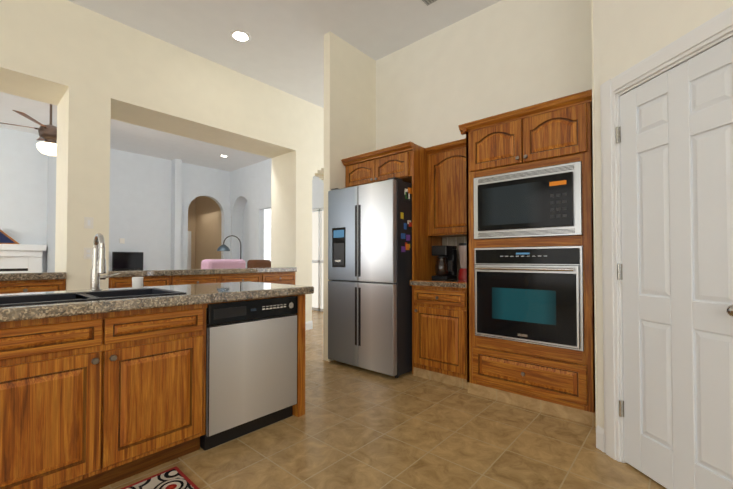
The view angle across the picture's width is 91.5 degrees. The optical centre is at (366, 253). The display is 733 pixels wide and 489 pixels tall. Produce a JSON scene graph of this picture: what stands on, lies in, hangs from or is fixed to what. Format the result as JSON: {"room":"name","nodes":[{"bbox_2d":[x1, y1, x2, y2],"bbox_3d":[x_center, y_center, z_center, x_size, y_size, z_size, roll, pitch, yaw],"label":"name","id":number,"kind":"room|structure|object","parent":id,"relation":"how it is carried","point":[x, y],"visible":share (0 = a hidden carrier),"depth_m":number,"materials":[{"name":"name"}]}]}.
{"room":"kitchen","nodes":[
{"label":"kitchen","id":0,"kind":"room"},
{"bbox_2d":[44,283,211,292],"bbox_3d":[-2.008,0.264,2.163,0.036,0.055,2.805,-1,-1,42],"label":"backsplash","id":1,"kind":"structure","parent":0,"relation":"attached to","point":[205,283],"depth_m":2.48,"materials":[{"name":"stone"}]},
{"bbox_2d":[0,125,323,270],"bbox_3d":[-6.158,-0.609,6.162,6.980,3.690,10.150,-1,-1,42],"label":"wall","id":2,"kind":"structure","parent":0,"point":[173,213],"depth_m":8.93,"materials":[{"name":"paint"}]},
{"bbox_2d":[84,217,124,258],"bbox_3d":[-4.295,-0.142,6.018,0.100,0.488,5.623,1,-1,-31],"label":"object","id":3,"kind":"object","parent":2,"relation":"attached to","point":[88,222],"depth_m":3.63,"materials":[{"name":"white paint"}]},
{"bbox_2d":[312,208,323,310],"bbox_3d":[-1.021,0.141,7.865,1.100,2.250,0.070,-1,-1,42],"label":"window","id":4,"kind":"structure","parent":2,"relation":"in","point":[317,250],"depth_m":7.93,"materials":[{"name":"white paint"}]},
{"bbox_2d":[0,0,323,321],"bbox_3d":[-3.393,-0.655,3.515,0.670,3.690,9.850,-1,-1,42],"label":"wall","id":5,"kind":"structure","parent":0,"point":[90,74],"depth_m":3.92,"materials":[{"name":"beige paint"}]},
{"bbox_2d":[305,321,311,329],"bbox_3d":[-0.992,1.163,5.680,0.014,0.130,0.331,-1,-1,42],"label":"baseboard","id":6,"kind":"structure","parent":5,"relation":"attached to","point":[308,325],"depth_m":5.72,"materials":[{"name":"white paint"}]},
{"bbox_2d":[0,0,500,171],"bbox_3d":[-3.819,-2.542,3.958,14.050,0.100,10.500,-1,-1,42],"label":"ceiling","id":7,"kind":"structure","parent":0,"point":[283,49],"depth_m":4.09,"materials":[{"name":"paint"}]},
{"bbox_2d":[0,104,56,155],"bbox_3d":[-4.207,-1.883,4.750,1.166,1.190,1.212,-1,-1,42],"label":"ceiling fan","id":8,"kind":"object","parent":7,"relation":"hanging from","point":[48,137],"visible":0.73,"depth_m":4.63,"materials":[{"name":"brown metal"}]},
{"bbox_2d":[229,29,251,42],"bbox_3d":[-1.444,-2.484,4.098,0.244,0.012,0.244,-1,-1,42],"label":"recessed light","id":9,"kind":"object","parent":7,"relation":"in","point":[239,35],"visible":1,"depth_m":4.08,"materials":[{"name":"white paint"}]},
{"bbox_2d":[422,0,436,5],"bbox_3d":[0.620,-2.494,3.487,0.160,0.012,0.160,-1,-1,42],"label":"ceiling vent","id":10,"kind":"object","parent":7,"relation":"in","point":[427,2],"visible":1,"depth_m":3.54,"materials":[{"name":"white metal"}]},
{"bbox_2d":[323,31,374,360],"bbox_3d":[-0.190,-0.641,4.305,0.100,3.690,0.780,-1,-1,42],"label":"wall","id":11,"kind":"structure","parent":0,"point":[349,74],"depth_m":4.14,"materials":[{"name":"beige paint"}]},
{"bbox_2d":[100,310,666,488],"bbox_3d":[-3.819,1.247,3.892,14.050,0.100,10.500,-1,-1,42],"label":"floor","id":12,"kind":"structure","parent":0,"point":[354,427],"depth_m":2.16,"materials":[{"name":"tile"}]},
{"bbox_2d":[0,244,46,270],"bbox_3d":[-7.219,0.530,6.393,0.450,1.420,2.220,-1,-1,42],"label":"fireplace","id":13,"kind":"object","parent":12,"relation":"on","point":[20,257],"visible":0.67,"depth_m":6.99,"materials":[{"name":"white paint"}]},
{"bbox_2d":[0,230,18,243],"bbox_3d":[-7.034,-0.328,6.818,0.072,0.310,0.620,-1,-1,42],"label":"case","id":14,"kind":"object","parent":13,"relation":"on","point":[5,238],"visible":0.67,"depth_m":6.87,"materials":[{"name":"brown wood"}]},
{"bbox_2d":[0,271,66,293],"bbox_3d":[-3.962,0.676,2.845,0.756,1.005,2.319,-1,-1,42],"label":"countertop","id":15,"kind":"structure","parent":12,"relation":"on","point":[25,281],"depth_m":3.31,"materials":[{"name":"brown wood"}]},
{"bbox_2d":[0,293,311,488],"bbox_3d":[-1.639,0.723,1.851,0.831,0.875,2.720,-1,-1,42],"label":"kitchen island","id":16,"kind":"object","parent":12,"relation":"on","point":[100,388],"depth_m":1.82,"materials":[{"name":"brown wood"}]},
{"bbox_2d":[0,281,313,320],"bbox_3d":[-1.679,0.251,1.871,0.844,0.040,2.805,-1,-1,42],"label":"island countertop","id":17,"kind":"structure","parent":16,"relation":"on","point":[227,287],"depth_m":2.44,"materials":[{"name":"stone"}]},
{"bbox_2d":[0,286,183,304],"bbox_3d":[-1.518,0.337,1.938,0.529,0.222,0.834,-1,-1,42],"label":"sink","id":18,"kind":"object","parent":17,"relation":"in","point":[89,294],"depth_m":2.01,"materials":[{"name":"black"}]},
{"bbox_2d":[90,237,119,288],"bbox_3d":[-1.602,0.067,2.213,0.205,0.340,0.159,-1,-1,42],"label":"faucet","id":19,"kind":"object","parent":17,"relation":"on","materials":[{"name":"silver metal"}]},
{"bbox_2d":[132,277,142,288],"bbox_3d":[-1.534,0.200,2.395,0.066,0.080,0.066,-1,-1,41],"label":"cup","id":20,"kind":"object","parent":17,"relation":"on","point":[137,282],"depth_m":2.37,"materials":[{"name":"white ceramic"}]},
{"bbox_2d":[200,296,297,450],"bbox_3d":[-0.936,0.740,2.521,0.626,0.866,0.649,-1,-1,41],"label":"dishwasher","id":21,"kind":"object","parent":16,"relation":"in","point":[250,346],"depth_m":2.27,"materials":[{"name":"silver metal"}]},
{"bbox_2d":[121,466,198,488],"bbox_3d":[-1.103,1.147,1.375,0.625,0.012,0.930,-1,-1,42],"label":"rug","id":22,"kind":"object","parent":12,"relation":"on","point":[175,477],"visible":0.97,"depth_m":1.79,"materials":[{"name":"multicoloured fabric"}]},
{"bbox_2d":[108,267,296,287],"bbox_3d":[-2.159,0.712,4.881,0.756,1.005,2.417,-1,-1,42],"label":"countertop","id":23,"kind":"structure","parent":12,"relation":"on","point":[185,276],"depth_m":4.48,"materials":[{"name":"brown wood"}]},
{"bbox_2d":[201,259,245,267],"bbox_3d":[-2.803,0.676,6.417,0.880,1.130,1.100,0,-1,22],"label":"armchair","id":24,"kind":"object","parent":12,"relation":"on","point":[213,263],"visible":0.04,"depth_m":6.11,"materials":[{"name":"fabric"}]},
{"bbox_2d":[217,235,240,258],"bbox_3d":[-2.680,0.449,7.137,0.258,1.609,0.653,-1,-1,34],"label":"floor lamp","id":25,"kind":"object","parent":12,"relation":"on","point":[223,247],"visible":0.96,"depth_m":6.94,"materials":[{"name":"grey metal"}]},
{"bbox_2d":[247,260,270,266],"bbox_3d":[-2.648,0.708,7.949,0.880,1.120,0.800,0,-1,22],"label":"armchair","id":26,"kind":"object","parent":12,"relation":"on","point":[258,263],"visible":0.06,"depth_m":7.66,"materials":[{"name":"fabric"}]},
{"bbox_2d":[328,177,411,377],"bbox_3d":[0.173,0.245,3.905,0.904,1.905,0.815,-1,-1,42],"label":"refrigerator","id":27,"kind":"object","parent":12,"relation":"on","point":[369,275],"visible":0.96,"depth_m":3.51,"materials":[{"name":"silver metal"}]},
{"bbox_2d":[341,89,595,426],"bbox_3d":[0.807,0.052,3.455,2.484,2.275,0.745,-1,-1,42],"label":"cabinet","id":28,"kind":"object","parent":12,"relation":"on","point":[507,197],"visible":0.94,"depth_m":2.77,"materials":[{"name":"brown oak wood"}]},
{"bbox_2d":[432,245,456,279],"bbox_3d":[0.796,0.094,3.603,0.200,0.334,0.225,-1,-1,42],"label":"coffee maker","id":29,"kind":"object","parent":28,"relation":"on","point":[446,266],"visible":1,"depth_m":3.54,"materials":[{"name":"black plastic"}]},
{"bbox_2d":[458,243,466,279],"bbox_3d":[0.972,0.082,3.478,0.156,0.354,0.156,-1,-1,42],"label":"blender","id":30,"kind":"object","parent":28,"relation":"on","point":[462,275],"visible":0.54,"depth_m":3.43,"materials":[{"name":"red plastic"}]},
{"bbox_2d":[473,161,582,238],"bbox_3d":[1.329,-0.373,2.882,0.788,0.513,0.481,-1,-1,41],"label":"microwave","id":31,"kind":"object","parent":28,"relation":"in","point":[545,201],"depth_m":2.66,"materials":[{"name":"black plastic"}]},
{"bbox_3d":[-5.538,0.864,8.292,0.444,0.820,1.100,-1,-1,42],"label":"tv console","id":32,"kind":"object","parent":12,"relation":"on","visible":0},
{"bbox_2d":[112,252,142,268],"bbox_3d":[-5.563,0.214,8.338,0.200,0.480,0.620,-1,-1,42],"label":"screen","id":33,"kind":"object","parent":32,"relation":"on","point":[127,260],"visible":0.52,"depth_m":8.31,"materials":[{"name":"black plastic"}]},
{"bbox_2d":[375,0,586,150],"bbox_3d":[1.708,-0.659,3.273,4.310,3.690,0.150,-1,-1,42],"label":"wall","id":34,"kind":"structure","parent":0,"point":[441,85],"depth_m":3.67,"materials":[{"name":"beige paint"}]},
{"bbox_2d":[587,0,597,427],"bbox_3d":[1.781,-0.671,2.594,0.120,3.690,0.730,-1,-1,42],"label":"wall","id":35,"kind":"structure","parent":0,"point":[590,52],"depth_m":2.36,"materials":[{"name":"beige paint"}]},
{"bbox_2d":[593,0,732,428],"bbox_3d":[1.626,-0.698,1.030,0.120,3.690,2.350,0,-1,-8],"label":"wall","id":36,"kind":"structure","parent":0,"point":[627,34],"depth_m":1.99,"materials":[{"name":"beige paint"}]},
{"bbox_2d":[596,6,732,462],"bbox_3d":[1.459,0.078,1.718,0.712,2.162,0.570,-1,-1,42],"label":"trim","id":37,"kind":"structure","parent":36,"relation":"attached to","point":[711,33],"depth_m":1.61,"materials":[{"name":"white paint"}]},
{"bbox_2d":[616,37,732,488],"bbox_3d":[1.477,0.129,1.674,0.543,2.035,0.477,-1,-1,42],"label":"pantry door","id":38,"kind":"structure","parent":36,"relation":"in","point":[674,134],"depth_m":1.68,"materials":[{"name":"white paint"}]}
]}

